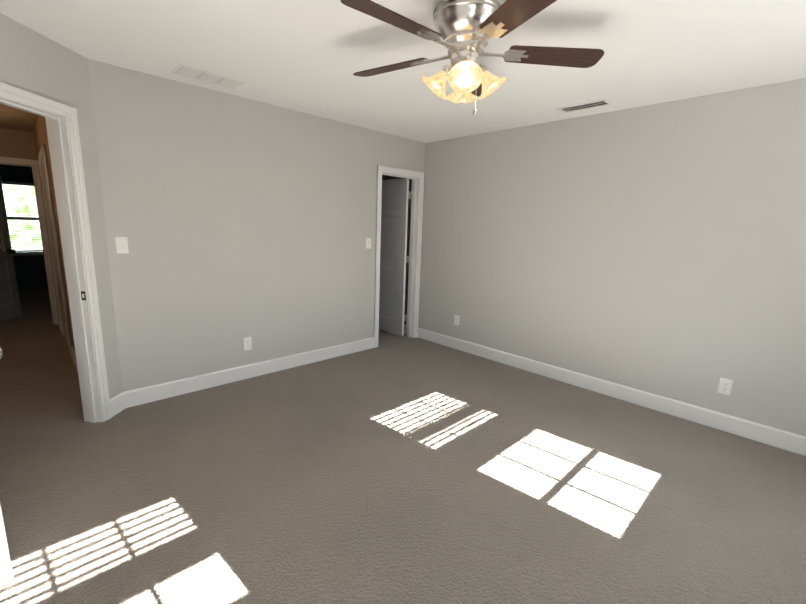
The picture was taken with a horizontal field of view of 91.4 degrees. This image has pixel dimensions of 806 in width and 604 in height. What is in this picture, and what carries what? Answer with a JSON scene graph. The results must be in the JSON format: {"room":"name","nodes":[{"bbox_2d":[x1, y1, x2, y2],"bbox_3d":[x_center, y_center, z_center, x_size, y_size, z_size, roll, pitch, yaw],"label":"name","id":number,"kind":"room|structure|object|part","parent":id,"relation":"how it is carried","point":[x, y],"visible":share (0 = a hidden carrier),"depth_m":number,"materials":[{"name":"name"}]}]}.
{"room":"empty bedroom","nodes":[
{"label":"empty bedroom","id":0,"kind":"room"},
{"bbox_2d":[0,128,37,159],"bbox_3d":[-4.973,-0.864,4.785,3.440,2.450,0.120,-8,15,-43],"label":"wall","id":1,"kind":"structure","parent":0,"point":[17,144],"depth_m":4.77,"materials":[{"name":"beige paint"}]},
{"bbox_2d":[0,175,21,321],"bbox_3d":[-5.329,-0.715,5.026,0.525,2.018,0.671,-8,15,-43],"label":"door","id":2,"kind":"structure","parent":1,"relation":"in","point":[10,307],"depth_m":5.33,"materials":[{"name":"grey"}]},
{"bbox_3d":[-5.386,-0.686,5.354,0.164,0.066,0.140,-8,15,-43],"label":"knob","id":3,"kind":"part","parent":2,"relation":"part of","materials":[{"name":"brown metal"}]},
{"bbox_2d":[0,156,57,324],"bbox_3d":[-4.961,-0.696,4.835,0.952,2.101,0.162,-8,15,-43],"label":"door frame","id":4,"kind":"structure","parent":1,"relation":"attached to","point":[33,164],"depth_m":5.03,"materials":[{"name":"white"}]},
{"bbox_2d":[0,164,47,289],"bbox_3d":[-7.473,-1.432,7.313,3.440,2.450,0.120,-8,15,-43],"label":"wall","id":5,"kind":"structure","parent":0,"point":[30,271],"depth_m":7.58,"materials":[{"name":"grey paint"}]},
{"bbox_2d":[7,181,43,255],"bbox_3d":[-7.191,-1.581,7.533,0.960,1.360,0.155,-8,15,-43],"label":"room window","id":6,"kind":"structure","parent":5,"relation":"in","point":[23,253],"depth_m":7.51,"materials":[{"name":"white"}]},
{"bbox_2d":[2,181,42,251],"bbox_3d":[-7.179,-1.611,7.516,0.816,1.285,0.056,-8,15,-43],"label":"blinds","id":7,"kind":"object","parent":6,"relation":"attached to","point":[25,185],"visible":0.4,"depth_m":7.50,"materials":[{"name":"white plastic"}]},
{"bbox_2d":[34,115,74,350],"bbox_3d":[-3.404,-0.654,3.963,0.120,2.450,3.280,-8,15,-43],"label":"wall","id":8,"kind":"structure","parent":0,"point":[40,134],"depth_m":3.81,"materials":[{"name":"beige paint"}]},
{"bbox_2d":[38,144,70,354],"bbox_3d":[-3.828,-0.559,4.320,0.018,2.101,1.100,-8,15,-43],"label":"door frame","id":9,"kind":"structure","parent":8,"relation":"attached to","point":[51,224],"depth_m":4.30,"materials":[{"name":"white wood"}]},
{"bbox_2d":[57,315,63,334],"bbox_3d":[-4.394,0.287,5.047,0.015,0.130,0.680,-8,15,-43],"label":"baseboard","id":10,"kind":"structure","parent":8,"relation":"attached to","point":[61,327],"depth_m":5.01,"materials":[{"name":"white"}]},
{"bbox_2d":[70,346,77,371],"bbox_3d":[-2.873,0.632,3.509,0.015,0.130,1.500,-8,15,-43],"label":"baseboard","id":11,"kind":"structure","parent":8,"relation":"attached to","point":[73,354],"depth_m":3.83,"materials":[{"name":"white wood"}]},
{"bbox_2d":[0,13,122,398],"bbox_3d":[-2.175,-0.263,2.135,0.120,2.450,1.360,2,11,1],"label":"wall","id":12,"kind":"structure","parent":0,"point":[34,62],"depth_m":2.52,"materials":[{"name":"grey paint"}]},
{"bbox_2d":[0,347,13,586],"bbox_3d":[-1.781,0.057,1.616,0.182,2.018,0.786,-8,15,-43],"label":"entry door","id":13,"kind":"structure","parent":12,"relation":"in","point":[6,576],"depth_m":1.52,"materials":[{"name":"white wood"}]},
{"bbox_2d":[0,82,111,422],"bbox_3d":[-2.180,-0.102,2.222,0.162,2.101,0.932,2,11,1],"label":"trim","id":14,"kind":"structure","parent":12,"relation":"attached to","point":[62,126],"depth_m":2.58,"materials":[{"name":"white wood"}]},
{"bbox_2d":[110,392,125,416],"bbox_3d":[-2.135,0.765,2.942,0.015,0.130,0.159,2,11,1],"label":"baseboard","id":15,"kind":"structure","parent":12,"relation":"attached to","point":[117,404],"depth_m":2.94,"materials":[{"name":"white wood"}]},
{"bbox_2d":[88,59,424,391],"bbox_3d":[-0.995,-0.569,3.944,3.540,2.450,0.120,-8,15,-43],"label":"wall","id":16,"kind":"structure","parent":0,"point":[234,220],"depth_m":3.36,"materials":[{"name":"grey paint"}]},
{"bbox_2d":[115,237,128,253],"bbox_3d":[-2.034,-0.411,2.851,0.073,0.118,0.020,-8,15,-43],"label":"light switch","id":17,"kind":"object","parent":16,"relation":"attached to","point":[121,244],"visible":1,"depth_m":2.85,"materials":[{"name":"white plastic"}]},
{"bbox_2d":[243,337,251,350],"bbox_3d":[-1.434,0.387,3.633,0.076,0.122,0.008,-8,15,-43],"label":"electrical outlet","id":18,"kind":"object","parent":16,"relation":"attached to","point":[247,343],"visible":1,"depth_m":3.63,"materials":[{"name":"white plastic"}]},
{"bbox_2d":[124,337,374,407],"bbox_3d":[-1.242,0.618,3.870,2.489,0.130,0.015,-8,15,-43],"label":"baseboard","id":19,"kind":"structure","parent":16,"relation":"attached to","point":[143,395],"depth_m":3.59,"materials":[{"name":"white wood"}]},
{"bbox_2d":[366,238,370,248],"bbox_3d":[-0.383,-0.659,4.428,0.073,0.118,0.020,-8,15,-43],"label":"light switch","id":20,"kind":"object","parent":16,"relation":"attached to","point":[368,243],"visible":1,"depth_m":4.43,"materials":[{"name":"white plastic"}]},
{"bbox_2d":[379,178,408,335],"bbox_3d":[-0.192,-0.585,5.258,0.182,2.018,0.613,-8,15,-43],"label":"closet door","id":21,"kind":"structure","parent":16,"relation":"in","point":[394,216],"depth_m":5.18,"materials":[{"name":"grey wood"}]},
{"bbox_2d":[382,175,411,323],"bbox_3d":[-0.940,-0.773,5.020,1.700,2.450,1.380,-8,15,-43],"label":"liner","id":22,"kind":"object","parent":16,"relation":"in","point":[385,177],"depth_m":5.23,"materials":[{"name":"grey paint"}]},
{"bbox_2d":[374,165,423,347],"bbox_3d":[-0.093,-0.533,4.844,0.747,2.101,0.162,-8,15,-43],"label":"trim","id":23,"kind":"structure","parent":16,"relation":"attached to","point":[415,196],"depth_m":4.92,"materials":[{"name":"white wood"}]},
{"bbox_2d":[0,288,805,603],"bbox_3d":[-2.689,0.605,4.298,6.300,0.100,12.200,-8,15,-43],"label":"floor","id":24,"kind":"structure","parent":0,"point":[394,468],"depth_m":2.17,"materials":[{"name":"carpet"}]},
{"bbox_2d":[0,0,805,142],"bbox_3d":[-2.604,-1.899,3.820,6.300,0.140,12.200,-8,15,-43],"label":"ceiling","id":25,"kind":"structure","parent":0,"point":[311,57],"depth_m":2.31,"materials":[{"name":"white paint"}]},
{"bbox_2d":[171,64,244,88],"bbox_3d":[-1.392,-1.612,2.829,0.430,0.011,0.220,-8,15,-43],"label":"ceiling vent","id":26,"kind":"object","parent":25,"relation":"in","point":[202,75],"visible":1,"depth_m":2.80,"materials":[{"name":"white metal"}]},
{"bbox_2d":[340,0,603,114],"bbox_3d":[0.264,-1.154,1.905,1.267,0.453,1.293,-8,15,-43],"label":"ceiling fan","id":27,"kind":"object","parent":25,"relation":"hanging from","point":[467,31],"visible":1,"depth_m":1.83,"materials":[{"name":"brown wood"}]},
{"bbox_2d":[557,99,611,112],"bbox_3d":[1.469,-1.586,3.196,0.145,0.009,0.385,-8,15,-43],"label":"ceiling vent","id":28,"kind":"object","parent":25,"relation":"in","point":[589,105],"visible":1,"depth_m":3.19,"materials":[{"name":"white metal"}]},
{"bbox_2d":[418,78,805,436],"bbox_3d":[0.617,-0.665,4.732,0.120,2.450,8.020,-8,15,-43],"label":"wall","id":29,"kind":"structure","parent":0,"point":[659,249],"depth_m":3.25,"materials":[{"name":"grey paint"}]},
{"bbox_2d":[454,315,459,325],"bbox_3d":[0.647,0.220,4.745,0.008,0.122,0.076,-8,15,-43],"label":"electrical outlet","id":30,"kind":"object","parent":29,"relation":"attached to","point":[456,319],"visible":1,"depth_m":4.74,"materials":[{"name":"white plastic"}]},
{"bbox_2d":[418,328,805,455],"bbox_3d":[1.710,0.749,3.710,0.015,0.130,4.380,-8,15,-43],"label":"baseboard","id":31,"kind":"structure","parent":29,"relation":"attached to","point":[778,438],"depth_m":3.36,"materials":[{"name":"white wood"}]},
{"bbox_2d":[717,377,732,395],"bbox_3d":[2.419,0.635,2.955,0.008,0.122,0.076,-8,15,-43],"label":"electrical outlet","id":32,"kind":"object","parent":29,"relation":"attached to","point":[725,386],"visible":1,"depth_m":2.95,"materials":[{"name":"white plastic"}]},
{"label":"outside","id":33,"kind":"structure","parent":0,"visible":0},
{"bbox_2d":[2,184,42,251],"bbox_3d":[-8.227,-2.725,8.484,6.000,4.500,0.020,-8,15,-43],"label":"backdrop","id":34,"kind":"structure","parent":33,"point":[22,210],"depth_m":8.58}
]}

